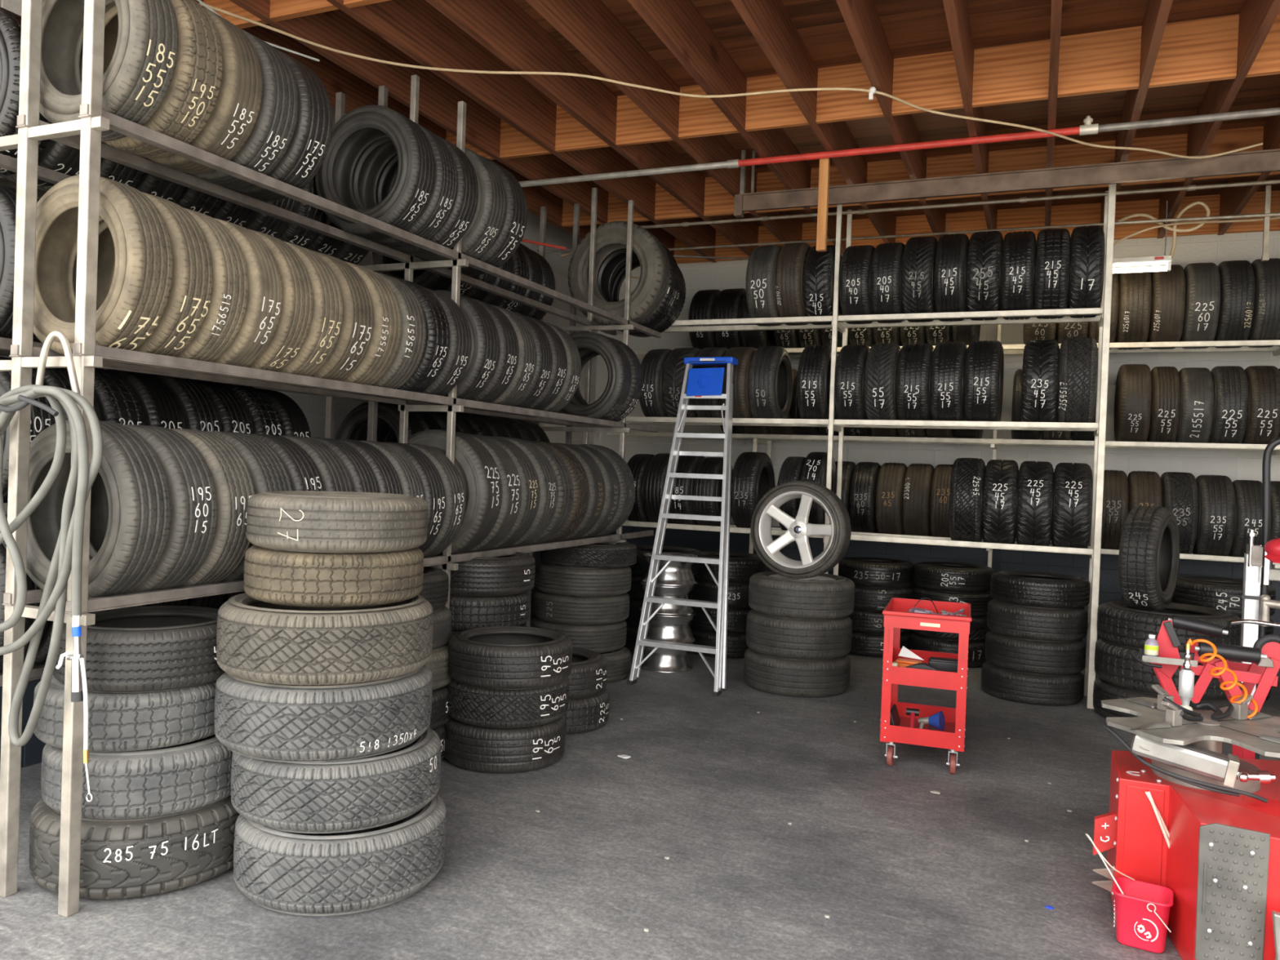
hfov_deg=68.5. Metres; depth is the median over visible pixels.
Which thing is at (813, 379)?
tire
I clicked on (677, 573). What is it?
rim
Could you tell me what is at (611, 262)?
tire
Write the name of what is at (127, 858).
tire
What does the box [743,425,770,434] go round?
tire
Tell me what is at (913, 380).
tire
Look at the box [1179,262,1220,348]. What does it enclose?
tire
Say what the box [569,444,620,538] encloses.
tire
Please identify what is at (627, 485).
tire
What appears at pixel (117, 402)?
tire
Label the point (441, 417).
tire
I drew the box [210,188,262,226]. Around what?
tire
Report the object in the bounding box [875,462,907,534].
tire
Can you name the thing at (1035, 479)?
tire
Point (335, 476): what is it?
tire
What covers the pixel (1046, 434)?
tire
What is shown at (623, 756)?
paper scrap
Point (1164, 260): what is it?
lamp
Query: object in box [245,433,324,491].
tire
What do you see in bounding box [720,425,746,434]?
tire
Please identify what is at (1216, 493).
tire
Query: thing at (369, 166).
tire
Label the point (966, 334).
tire
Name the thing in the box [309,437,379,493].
tire
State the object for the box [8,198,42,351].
tire
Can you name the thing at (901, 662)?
box
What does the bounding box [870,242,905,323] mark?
tire
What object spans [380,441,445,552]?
tire
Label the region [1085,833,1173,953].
bucket
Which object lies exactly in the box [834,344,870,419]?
tire
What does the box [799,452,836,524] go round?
tire
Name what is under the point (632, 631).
tire
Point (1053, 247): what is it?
tire
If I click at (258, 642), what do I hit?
tire
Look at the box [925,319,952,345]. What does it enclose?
tire
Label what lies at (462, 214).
tire
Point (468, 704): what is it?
tire
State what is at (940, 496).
tire
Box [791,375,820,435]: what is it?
tire
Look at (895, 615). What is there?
tray
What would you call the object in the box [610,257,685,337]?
tire
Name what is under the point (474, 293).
tire
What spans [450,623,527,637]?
tire
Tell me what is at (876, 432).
tire
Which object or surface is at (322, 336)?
tire
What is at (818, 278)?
tire
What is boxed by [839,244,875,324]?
tire
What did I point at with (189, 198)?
tire
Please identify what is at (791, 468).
tire
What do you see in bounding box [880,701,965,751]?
tray
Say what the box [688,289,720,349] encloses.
tire
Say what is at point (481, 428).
tire
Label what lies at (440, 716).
tire
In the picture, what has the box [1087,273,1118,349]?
tire
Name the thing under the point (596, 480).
tire
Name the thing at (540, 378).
tire
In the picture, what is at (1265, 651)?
tire changer arm
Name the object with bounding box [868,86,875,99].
tag
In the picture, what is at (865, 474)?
tire
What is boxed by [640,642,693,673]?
rim
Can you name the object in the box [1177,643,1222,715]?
air inflator
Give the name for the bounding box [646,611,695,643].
rim
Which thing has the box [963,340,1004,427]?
tire
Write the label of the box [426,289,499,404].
tire
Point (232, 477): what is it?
tire
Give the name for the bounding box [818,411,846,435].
tire
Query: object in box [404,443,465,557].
tire
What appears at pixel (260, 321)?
tire
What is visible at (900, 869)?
floor
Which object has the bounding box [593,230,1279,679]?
wall
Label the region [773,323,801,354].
tire
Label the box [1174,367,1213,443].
tire
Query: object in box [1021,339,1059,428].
tire
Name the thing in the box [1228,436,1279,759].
tire changer arm
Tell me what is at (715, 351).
tire
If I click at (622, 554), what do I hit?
tire
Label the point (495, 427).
tire
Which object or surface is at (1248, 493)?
tire
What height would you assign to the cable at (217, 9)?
0.086 m
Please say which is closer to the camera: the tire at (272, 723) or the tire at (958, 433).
the tire at (272, 723)
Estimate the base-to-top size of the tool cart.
0.842 m
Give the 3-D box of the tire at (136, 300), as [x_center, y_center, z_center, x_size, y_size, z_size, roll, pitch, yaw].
[-1.914,-0.739,3.293,0.630,0.630,0.174,2,1,23]
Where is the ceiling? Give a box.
[195,0,1279,263]
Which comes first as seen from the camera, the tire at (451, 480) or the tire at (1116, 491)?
the tire at (451, 480)
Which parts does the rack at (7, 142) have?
rail, rail, rail, rail, rail, rail, post, post, post, post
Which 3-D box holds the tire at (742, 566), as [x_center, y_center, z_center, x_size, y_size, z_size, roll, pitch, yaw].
[0.756,0.746,8.091,0.670,0.214,0.670,3,1,35]
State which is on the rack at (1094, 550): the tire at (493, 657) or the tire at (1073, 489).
the tire at (1073, 489)
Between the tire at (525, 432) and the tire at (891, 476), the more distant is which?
the tire at (891, 476)
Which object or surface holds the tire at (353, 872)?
on the floor
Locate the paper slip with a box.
[897,645,924,660]
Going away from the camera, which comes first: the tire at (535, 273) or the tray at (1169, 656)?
the tray at (1169, 656)
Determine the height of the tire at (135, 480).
0.636 m
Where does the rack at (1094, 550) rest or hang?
on the floor
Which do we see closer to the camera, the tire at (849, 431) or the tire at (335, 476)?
the tire at (335, 476)
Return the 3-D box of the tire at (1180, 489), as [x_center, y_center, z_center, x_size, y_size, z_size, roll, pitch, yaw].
[4.370,0.277,7.668,0.249,0.684,0.685,2,1,23]
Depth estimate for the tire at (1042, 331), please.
7.84 m
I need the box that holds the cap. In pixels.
[1263,537,1279,563]
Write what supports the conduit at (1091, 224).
attached to the ceiling
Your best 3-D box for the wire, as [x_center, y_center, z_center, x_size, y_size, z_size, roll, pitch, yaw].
[1.650,0.718,5.345,0.058,0.081,0.224,2,1,-20]
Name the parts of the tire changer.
plate, panel, bead lever, piston rod, bead breaker blade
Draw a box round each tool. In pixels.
[918,711,944,731]
[941,609,966,616]
[951,608,964,615]
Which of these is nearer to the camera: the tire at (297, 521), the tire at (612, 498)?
the tire at (297, 521)
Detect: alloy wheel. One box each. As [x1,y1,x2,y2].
[750,480,851,578]
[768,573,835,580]
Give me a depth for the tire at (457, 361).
4.88 m
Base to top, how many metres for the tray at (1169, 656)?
0.037 m
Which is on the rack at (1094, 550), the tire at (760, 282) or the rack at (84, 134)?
the tire at (760, 282)
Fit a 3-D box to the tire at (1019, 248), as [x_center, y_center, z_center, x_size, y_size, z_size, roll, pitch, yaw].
[2.783,-1.501,6.916,0.224,0.636,0.637,2,1,23]
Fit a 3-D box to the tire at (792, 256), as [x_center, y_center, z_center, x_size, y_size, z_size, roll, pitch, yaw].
[1.260,-1.572,7.560,0.214,0.650,0.650,2,1,23]
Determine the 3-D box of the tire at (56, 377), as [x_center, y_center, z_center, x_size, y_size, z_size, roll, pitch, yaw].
[-2.429,-0.180,3.785,0.590,0.589,0.194,2,1,23]
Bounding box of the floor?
[0,651,1279,959]
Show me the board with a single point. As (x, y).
(824, 172)
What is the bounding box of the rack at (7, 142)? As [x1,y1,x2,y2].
[0,85,580,686]
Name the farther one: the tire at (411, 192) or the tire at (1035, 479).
the tire at (1035, 479)
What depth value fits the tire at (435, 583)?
4.75 m
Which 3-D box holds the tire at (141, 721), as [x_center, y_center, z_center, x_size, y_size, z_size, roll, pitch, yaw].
[-1.888,0.835,3.562,0.690,0.219,0.690,2,1,-32]
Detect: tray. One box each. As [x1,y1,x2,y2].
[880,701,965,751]
[882,648,966,691]
[883,597,970,634]
[1139,648,1197,666]
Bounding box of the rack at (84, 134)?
[0,0,661,917]
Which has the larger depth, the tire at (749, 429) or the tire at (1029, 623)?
the tire at (749, 429)
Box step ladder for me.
[626,356,737,697]
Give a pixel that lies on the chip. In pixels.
(1049, 907)
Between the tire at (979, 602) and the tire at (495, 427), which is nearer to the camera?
the tire at (495, 427)
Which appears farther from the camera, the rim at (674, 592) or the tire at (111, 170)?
the rim at (674, 592)
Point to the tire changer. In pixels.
(1195, 820)
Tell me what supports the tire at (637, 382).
on the rack at (84, 134)
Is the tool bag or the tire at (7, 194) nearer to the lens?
the tire at (7, 194)
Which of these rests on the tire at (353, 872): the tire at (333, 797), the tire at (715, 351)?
the tire at (333, 797)
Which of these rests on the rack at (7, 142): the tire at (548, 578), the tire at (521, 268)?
the tire at (521, 268)
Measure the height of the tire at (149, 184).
0.603 m
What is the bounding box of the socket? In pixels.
[1166,262,1171,271]
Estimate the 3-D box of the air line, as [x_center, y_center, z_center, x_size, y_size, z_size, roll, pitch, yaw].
[2.167,0.738,3.502,0.247,0.284,0.066,2,1,7]
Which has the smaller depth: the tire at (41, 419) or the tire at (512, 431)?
the tire at (41, 419)
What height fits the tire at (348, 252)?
0.617 m
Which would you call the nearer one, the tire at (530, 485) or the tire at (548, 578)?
the tire at (530, 485)
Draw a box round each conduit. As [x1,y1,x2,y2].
[537,249,749,259]
[640,179,1279,228]
[667,212,1277,250]
[1114,212,1279,224]
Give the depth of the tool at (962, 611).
5.32 m
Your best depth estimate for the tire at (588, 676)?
5.47 m
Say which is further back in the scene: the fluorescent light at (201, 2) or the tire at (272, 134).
the fluorescent light at (201, 2)
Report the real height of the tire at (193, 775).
0.229 m
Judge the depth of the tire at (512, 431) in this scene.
6.78 m
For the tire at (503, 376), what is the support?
on the rack at (84, 134)
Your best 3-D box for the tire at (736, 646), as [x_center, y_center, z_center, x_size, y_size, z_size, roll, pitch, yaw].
[0.733,1.375,8.098,0.670,0.214,0.670,2,1,-6]
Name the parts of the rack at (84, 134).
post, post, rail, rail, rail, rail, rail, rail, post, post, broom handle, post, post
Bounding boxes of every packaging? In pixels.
[911,607,925,613]
[915,607,933,613]
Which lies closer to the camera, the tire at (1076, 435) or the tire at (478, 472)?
the tire at (478, 472)
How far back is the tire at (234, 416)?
4.39 m
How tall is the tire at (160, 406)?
0.599 m
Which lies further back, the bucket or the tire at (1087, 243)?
the tire at (1087, 243)
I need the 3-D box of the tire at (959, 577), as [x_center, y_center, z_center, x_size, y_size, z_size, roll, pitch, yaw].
[2.694,0.831,8.085,0.669,0.204,0.671,2,1,21]
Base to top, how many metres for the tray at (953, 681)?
0.094 m
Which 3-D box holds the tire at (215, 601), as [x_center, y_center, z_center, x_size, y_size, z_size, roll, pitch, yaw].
[-2.211,0.447,4.367,0.623,0.623,0.209,2,1,23]
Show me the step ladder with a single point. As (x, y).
(698, 383)
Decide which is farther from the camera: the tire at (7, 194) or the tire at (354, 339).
the tire at (354, 339)
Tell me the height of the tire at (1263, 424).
0.660 m
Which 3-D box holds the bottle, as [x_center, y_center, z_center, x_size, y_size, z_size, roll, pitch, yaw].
[2.265,0.739,4.165,0.056,0.107,0.056,2,1,23]
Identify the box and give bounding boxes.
[894,657,922,666]
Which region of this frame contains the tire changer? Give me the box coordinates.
[1092,684,1279,959]
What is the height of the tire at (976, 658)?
0.224 m
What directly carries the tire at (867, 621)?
on the tire at (864, 644)
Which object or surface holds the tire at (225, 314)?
on the rack at (84, 134)
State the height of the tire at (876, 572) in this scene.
0.214 m
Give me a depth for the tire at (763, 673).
6.55 m
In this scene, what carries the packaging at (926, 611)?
on the tool cart
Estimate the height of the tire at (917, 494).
0.690 m
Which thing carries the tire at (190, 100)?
on the rack at (84, 134)
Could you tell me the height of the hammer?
0.122 m
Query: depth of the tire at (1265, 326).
7.18 m
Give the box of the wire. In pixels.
[914,597,937,613]
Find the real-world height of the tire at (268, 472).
0.626 m
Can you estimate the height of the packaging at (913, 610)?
0.041 m
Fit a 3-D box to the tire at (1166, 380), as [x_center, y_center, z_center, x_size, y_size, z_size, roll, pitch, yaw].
[4.282,-0.599,7.709,0.197,0.660,0.660,2,1,23]
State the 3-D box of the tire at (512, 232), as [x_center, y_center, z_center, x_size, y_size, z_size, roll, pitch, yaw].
[-0.976,-1.528,5.437,0.660,0.660,0.229,2,1,23]
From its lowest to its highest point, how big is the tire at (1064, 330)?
0.680 m
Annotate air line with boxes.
[1186,638,1257,718]
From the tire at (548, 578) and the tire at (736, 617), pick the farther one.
the tire at (736, 617)
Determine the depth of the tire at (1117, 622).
6.05 m
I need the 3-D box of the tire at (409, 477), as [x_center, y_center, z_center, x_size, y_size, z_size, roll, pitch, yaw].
[-1.363,0.117,4.680,0.627,0.626,0.164,2,1,23]
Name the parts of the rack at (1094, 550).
post, post, rail, rail, rail, rail, rail, rail, post, post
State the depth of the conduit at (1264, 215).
6.77 m
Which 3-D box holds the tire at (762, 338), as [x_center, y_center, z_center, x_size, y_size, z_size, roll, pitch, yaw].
[1.156,-1.523,9.031,0.249,0.640,0.640,2,1,23]
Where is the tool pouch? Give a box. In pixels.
[905,662,942,671]
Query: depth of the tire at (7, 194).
3.39 m
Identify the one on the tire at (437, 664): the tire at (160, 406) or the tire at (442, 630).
the tire at (442, 630)
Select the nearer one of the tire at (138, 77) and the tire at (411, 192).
the tire at (138, 77)
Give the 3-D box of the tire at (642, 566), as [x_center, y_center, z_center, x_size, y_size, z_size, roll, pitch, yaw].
[0.163,0.689,8.070,0.760,0.204,0.760,2,1,10]
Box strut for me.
[1261,185,1271,261]
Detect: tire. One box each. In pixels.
[0,6,52,176]
[0,184,37,338]
[0,356,55,502]
[0,516,48,673]
[1,139,106,191]
[5,514,55,666]
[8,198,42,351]
[26,419,171,600]
[28,795,239,899]
[31,368,102,421]
[33,174,173,355]
[33,675,216,751]
[39,0,178,141]
[40,733,232,819]
[53,605,225,693]
[73,191,213,365]
[80,0,222,158]
[88,424,217,593]
[93,367,145,425]
[100,144,150,187]
[106,368,185,429]
[133,160,191,202]
[145,599,187,606]
[148,7,262,173]
[148,207,248,371]
[150,373,222,431]
[169,428,255,587]
[174,174,228,216]
[186,217,282,375]
[186,594,225,608]
[189,28,297,187]
[193,379,253,433]
[208,431,293,582]
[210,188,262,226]
[213,664,432,763]
[215,382,284,435]
[216,592,433,687]
[222,229,313,379]
[222,591,244,604]
[226,49,332,200]
[231,726,440,833]
[233,794,446,915]
[244,197,297,237]
[244,545,423,607]
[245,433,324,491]
[246,490,427,552]
[253,240,342,384]
[257,388,311,437]
[276,176,325,247]
[280,435,353,492]
[288,249,373,388]
[304,214,348,256]
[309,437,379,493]
[315,104,435,239]
[319,261,401,392]
[332,237,373,264]
[335,401,424,442]
[336,439,402,494]
[349,271,426,395]
[352,121,457,248]
[360,440,424,499]
[365,411,441,441]
[372,246,452,290]
[375,276,449,399]
[376,135,478,257]
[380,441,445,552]
[386,411,460,442]
[399,287,471,402]
[401,255,478,295]
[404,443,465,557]
[407,429,502,556]
[417,143,506,261]
[418,566,448,610]
[419,257,496,300]
[425,641,452,689]
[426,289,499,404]
[428,685,451,729]
[431,605,451,648]
[432,724,445,760]
[439,551,535,596]
[444,412,477,435]
[444,715,565,773]
[445,677,568,728]
[447,155,527,275]
[448,591,529,631]
[448,626,572,689]
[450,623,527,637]
[456,412,493,436]
[463,297,519,408]
[465,433,521,552]
[470,304,536,410]
[470,413,509,437]
[481,257,513,306]
[483,435,539,550]
[488,310,552,413]
[489,415,523,439]
[495,416,537,441]
[496,436,558,547]
[497,246,528,311]
[506,315,567,415]
[513,243,542,315]
[515,418,550,442]
[524,320,581,417]
[524,440,573,545]
[527,249,555,319]
[530,616,626,653]
[533,561,631,596]
[533,590,629,625]
[537,441,590,543]
[540,542,636,568]
[551,442,605,541]
[556,331,631,423]
[564,688,608,734]
[568,220,670,324]
[568,647,607,698]
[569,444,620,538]
[572,336,643,425]
[577,444,635,537]
[597,242,679,333]
[600,646,631,682]
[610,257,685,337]
[624,599,692,626]
[624,624,693,654]
[626,453,654,522]
[626,573,696,600]
[629,545,702,575]
[639,348,671,422]
[643,453,673,523]
[662,347,701,417]
[668,455,705,524]
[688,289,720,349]
[689,578,751,608]
[689,606,752,633]
[691,627,749,658]
[692,346,728,423]
[692,457,733,526]
[693,551,767,582]
[713,288,746,349]
[719,346,755,417]
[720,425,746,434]
[730,452,775,528]
[739,292,776,348]
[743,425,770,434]
[743,648,850,697]
[745,244,782,326]
[746,609,852,660]
[747,346,792,424]
[748,571,854,619]
[768,368,797,435]
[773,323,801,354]
[775,242,811,325]
[777,456,805,530]
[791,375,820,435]
[796,322,822,347]
[796,344,837,425]
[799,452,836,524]
[802,244,842,324]
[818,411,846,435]
[819,314,849,353]
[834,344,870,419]
[835,461,856,531]
[838,556,914,587]
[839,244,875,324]
[844,426,872,436]
[847,327,875,346]
[848,608,911,634]
[848,631,911,657]
[849,462,880,533]
[853,585,913,611]
[864,343,901,426]
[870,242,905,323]
[871,427,899,436]
[872,320,902,346]
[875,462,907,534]
[895,343,933,426]
[897,427,926,437]
[899,320,926,346]
[901,235,937,322]
[902,463,934,536]
[910,631,986,667]
[911,586,993,617]
[911,616,990,640]
[912,561,995,592]
[924,428,954,438]
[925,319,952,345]
[929,342,967,426]
[930,464,952,537]
[933,233,968,321]
[948,457,986,542]
[951,318,980,345]
[953,420,983,438]
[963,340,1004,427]
[966,231,1003,320]
[981,661,1084,706]
[982,459,1018,543]
[984,630,1085,675]
[986,599,1088,641]
[990,570,1090,608]
[1000,231,1036,319]
[1011,368,1040,439]
[1016,461,1053,546]
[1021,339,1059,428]
[1022,315,1057,344]
[1033,228,1071,319]
[1040,417,1071,439]
[1051,462,1093,548]
[1056,315,1088,343]
[1057,337,1097,422]
[1066,225,1104,318]
[1071,414,1095,440]
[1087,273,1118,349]
[1093,676,1230,717]
[1094,637,1239,698]
[1097,600,1241,653]
[1101,470,1128,549]
[1113,364,1151,441]
[1114,266,1151,349]
[1118,506,1179,610]
[1127,471,1162,514]
[1146,264,1186,349]
[1146,366,1180,442]
[1160,471,1198,554]
[1169,576,1275,617]
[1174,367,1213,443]
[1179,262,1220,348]
[1192,475,1235,555]
[1207,365,1248,444]
[1213,260,1255,348]
[1228,480,1262,556]
[1240,365,1279,444]
[1240,617,1273,635]
[1247,257,1279,347]
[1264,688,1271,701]
[1270,480,1279,540]
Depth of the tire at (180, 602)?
4.05 m
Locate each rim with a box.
[639,581,694,614]
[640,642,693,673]
[642,552,697,586]
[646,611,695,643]
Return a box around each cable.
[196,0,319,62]
[199,2,1262,158]
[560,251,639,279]
[1113,216,1279,245]
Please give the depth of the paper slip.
5.21 m
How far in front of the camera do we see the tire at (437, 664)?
4.71 m
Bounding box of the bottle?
[1144,634,1158,657]
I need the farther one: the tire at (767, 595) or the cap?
the tire at (767, 595)
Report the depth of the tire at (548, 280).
7.04 m
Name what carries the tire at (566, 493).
on the rack at (84, 134)
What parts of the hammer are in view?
handle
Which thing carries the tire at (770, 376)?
on the rack at (1094, 550)
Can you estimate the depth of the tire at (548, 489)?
5.73 m
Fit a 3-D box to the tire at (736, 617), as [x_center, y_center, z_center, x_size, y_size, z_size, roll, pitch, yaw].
[0.740,1.165,8.095,0.670,0.214,0.670,2,1,-15]
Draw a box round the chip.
[1045,905,1053,909]
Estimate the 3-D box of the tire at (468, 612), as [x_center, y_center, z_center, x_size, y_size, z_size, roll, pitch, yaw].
[-0.992,0.748,5.572,0.670,0.204,0.670,2,1,-25]
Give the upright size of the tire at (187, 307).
0.624 m
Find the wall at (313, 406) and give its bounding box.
[0,0,597,768]
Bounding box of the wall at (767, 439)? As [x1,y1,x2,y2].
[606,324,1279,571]
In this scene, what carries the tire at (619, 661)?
on the floor
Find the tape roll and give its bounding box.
[892,662,897,666]
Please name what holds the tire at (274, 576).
on the tire at (258, 642)
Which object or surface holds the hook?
attached to the rack at (84, 134)
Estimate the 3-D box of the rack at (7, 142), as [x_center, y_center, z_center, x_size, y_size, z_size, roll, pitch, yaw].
[-1.752,-0.435,5.883,1.050,3.700,5.314,2,1,20]
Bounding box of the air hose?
[0,384,102,802]
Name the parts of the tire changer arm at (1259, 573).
arm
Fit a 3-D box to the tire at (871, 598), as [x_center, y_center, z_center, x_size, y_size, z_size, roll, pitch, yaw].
[2.098,1.026,8.391,0.690,0.204,0.690,2,1,-29]
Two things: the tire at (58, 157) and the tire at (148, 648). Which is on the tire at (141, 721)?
the tire at (148, 648)
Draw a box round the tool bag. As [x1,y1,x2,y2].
[889,703,900,725]
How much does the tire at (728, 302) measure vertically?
0.640 m
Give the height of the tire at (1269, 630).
0.204 m
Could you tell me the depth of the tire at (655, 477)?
7.74 m
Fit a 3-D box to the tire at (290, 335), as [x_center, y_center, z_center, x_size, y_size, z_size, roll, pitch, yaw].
[-1.647,-0.729,3.926,0.616,0.616,0.169,2,1,23]
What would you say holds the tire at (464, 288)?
on the rack at (7, 142)
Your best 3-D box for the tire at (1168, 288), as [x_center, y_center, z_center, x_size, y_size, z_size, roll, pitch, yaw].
[4.299,-1.415,7.704,0.233,0.680,0.680,2,1,23]
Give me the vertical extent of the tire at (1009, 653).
0.240 m
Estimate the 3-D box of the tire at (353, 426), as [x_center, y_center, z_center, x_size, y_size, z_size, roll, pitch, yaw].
[-1.591,-0.181,5.773,0.602,0.602,0.199,2,1,23]
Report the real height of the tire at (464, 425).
0.592 m
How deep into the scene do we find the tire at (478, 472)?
5.10 m
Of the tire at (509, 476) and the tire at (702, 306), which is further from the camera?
the tire at (702, 306)
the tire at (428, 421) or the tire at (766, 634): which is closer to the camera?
the tire at (428, 421)
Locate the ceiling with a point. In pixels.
(1045, 64)
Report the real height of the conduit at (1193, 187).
0.040 m
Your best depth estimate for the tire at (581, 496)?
6.16 m
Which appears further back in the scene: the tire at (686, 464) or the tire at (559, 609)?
the tire at (686, 464)
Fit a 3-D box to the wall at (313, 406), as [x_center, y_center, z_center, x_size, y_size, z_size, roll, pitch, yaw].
[-2.128,-0.597,6.609,0.200,4.180,8.120,2,1,23]
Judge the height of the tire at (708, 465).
0.600 m
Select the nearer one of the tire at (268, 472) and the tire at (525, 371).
the tire at (268, 472)
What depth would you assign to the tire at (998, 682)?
6.57 m
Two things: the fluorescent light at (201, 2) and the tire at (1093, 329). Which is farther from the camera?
the tire at (1093, 329)
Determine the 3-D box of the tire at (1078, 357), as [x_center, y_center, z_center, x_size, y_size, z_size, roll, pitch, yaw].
[3.142,-0.695,6.763,0.244,0.652,0.652,2,1,23]
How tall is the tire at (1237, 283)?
0.690 m
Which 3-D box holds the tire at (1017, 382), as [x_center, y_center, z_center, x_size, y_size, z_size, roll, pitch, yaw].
[3.338,-0.632,8.107,0.231,0.650,0.650,2,1,23]
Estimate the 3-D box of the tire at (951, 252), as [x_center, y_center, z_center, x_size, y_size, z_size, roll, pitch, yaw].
[2.360,-1.523,7.095,0.224,0.644,0.645,2,1,23]
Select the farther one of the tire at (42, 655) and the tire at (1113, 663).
the tire at (1113, 663)
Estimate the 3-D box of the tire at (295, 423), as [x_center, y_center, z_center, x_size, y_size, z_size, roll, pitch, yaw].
[-1.974,-0.177,4.863,0.591,0.590,0.194,2,1,23]
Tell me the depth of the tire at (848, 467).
8.43 m
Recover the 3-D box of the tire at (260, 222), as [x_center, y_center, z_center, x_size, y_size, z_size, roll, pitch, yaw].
[-1.990,-1.477,4.700,0.616,0.616,0.204,2,1,23]
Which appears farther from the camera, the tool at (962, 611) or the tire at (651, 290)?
the tire at (651, 290)
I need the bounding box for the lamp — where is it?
[1102,200,1210,273]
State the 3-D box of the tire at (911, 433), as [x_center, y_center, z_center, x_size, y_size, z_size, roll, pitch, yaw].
[2.469,-0.668,8.474,0.231,0.650,0.650,2,1,23]
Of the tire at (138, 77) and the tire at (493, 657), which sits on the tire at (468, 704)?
the tire at (493, 657)
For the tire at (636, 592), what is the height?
0.224 m
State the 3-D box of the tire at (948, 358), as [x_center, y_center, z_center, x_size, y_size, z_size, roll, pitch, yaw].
[2.340,-0.721,7.101,0.234,0.640,0.640,2,1,23]
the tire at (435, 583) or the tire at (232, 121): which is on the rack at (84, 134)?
the tire at (232, 121)
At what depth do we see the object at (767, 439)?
7.88 m
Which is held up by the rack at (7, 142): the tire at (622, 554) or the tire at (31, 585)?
the tire at (31, 585)
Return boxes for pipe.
[518,106,1279,186]
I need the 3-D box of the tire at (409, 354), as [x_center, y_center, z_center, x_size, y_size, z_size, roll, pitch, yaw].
[-1.345,-0.721,4.643,0.607,0.606,0.194,2,1,23]
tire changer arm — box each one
[1128,614,1279,759]
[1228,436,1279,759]
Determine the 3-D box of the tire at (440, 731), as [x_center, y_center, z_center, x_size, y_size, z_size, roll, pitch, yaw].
[-1.326,1.344,4.864,0.650,0.204,0.650,2,1,-14]
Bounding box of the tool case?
[928,657,958,672]
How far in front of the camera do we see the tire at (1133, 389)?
7.54 m
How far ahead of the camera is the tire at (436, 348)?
4.69 m
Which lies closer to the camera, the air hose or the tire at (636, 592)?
the air hose
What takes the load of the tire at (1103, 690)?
on the floor
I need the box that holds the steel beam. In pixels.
[733,148,1279,217]
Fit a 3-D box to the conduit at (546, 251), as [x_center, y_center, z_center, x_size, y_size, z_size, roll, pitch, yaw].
[0.295,-2.081,8.729,2.501,0.150,0.020,2,1,-14]
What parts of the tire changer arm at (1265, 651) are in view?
pry handle, frame leg, frame leg, plate, cross rail, frame leg, cross rail, frame leg, cross rail, frame leg, cross rail, frame leg, frame leg, frame leg, frame leg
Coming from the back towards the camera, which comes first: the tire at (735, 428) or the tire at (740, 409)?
the tire at (735, 428)
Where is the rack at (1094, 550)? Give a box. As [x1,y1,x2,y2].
[604,183,1115,709]
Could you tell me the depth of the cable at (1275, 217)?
6.89 m
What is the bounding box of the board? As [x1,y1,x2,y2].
[816,157,830,251]
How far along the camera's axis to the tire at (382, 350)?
4.33 m
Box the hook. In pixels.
[35,330,79,394]
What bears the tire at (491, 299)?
on the rack at (7, 142)
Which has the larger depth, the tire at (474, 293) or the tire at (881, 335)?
the tire at (881, 335)
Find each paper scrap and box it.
[617,754,630,758]
[929,791,940,794]
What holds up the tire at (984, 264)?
on the rack at (1094, 550)
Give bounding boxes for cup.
[928,711,944,731]
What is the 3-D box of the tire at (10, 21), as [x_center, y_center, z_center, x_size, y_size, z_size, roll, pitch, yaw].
[-2.468,-1.476,3.567,0.608,0.608,0.204,2,1,23]
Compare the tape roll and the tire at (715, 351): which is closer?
the tape roll
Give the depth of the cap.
4.46 m
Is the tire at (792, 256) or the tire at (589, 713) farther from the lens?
the tire at (792, 256)
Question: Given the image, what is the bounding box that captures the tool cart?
[880,597,972,774]
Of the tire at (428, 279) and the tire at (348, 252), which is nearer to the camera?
the tire at (348, 252)
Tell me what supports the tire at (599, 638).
on the tire at (619, 661)
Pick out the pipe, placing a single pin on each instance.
(1088, 128)
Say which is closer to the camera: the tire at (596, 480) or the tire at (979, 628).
the tire at (596, 480)
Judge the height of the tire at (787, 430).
0.665 m
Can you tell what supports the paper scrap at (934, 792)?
on the floor
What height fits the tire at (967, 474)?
0.650 m
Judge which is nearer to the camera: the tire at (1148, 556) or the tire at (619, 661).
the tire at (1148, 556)
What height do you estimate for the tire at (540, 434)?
0.602 m
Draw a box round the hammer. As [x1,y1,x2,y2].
[906,707,919,727]
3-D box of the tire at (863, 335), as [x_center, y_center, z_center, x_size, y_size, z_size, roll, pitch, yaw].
[2.069,-1.502,8.645,0.228,0.670,0.670,2,1,23]
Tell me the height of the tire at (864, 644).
0.204 m
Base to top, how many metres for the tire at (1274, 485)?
0.640 m
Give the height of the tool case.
0.114 m
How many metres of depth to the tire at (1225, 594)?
6.92 m
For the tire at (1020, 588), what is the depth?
6.59 m
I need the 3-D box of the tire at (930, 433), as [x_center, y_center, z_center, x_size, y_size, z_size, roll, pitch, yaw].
[2.686,-0.668,8.382,0.231,0.666,0.666,2,1,23]
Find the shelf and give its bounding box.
[685,367,724,395]

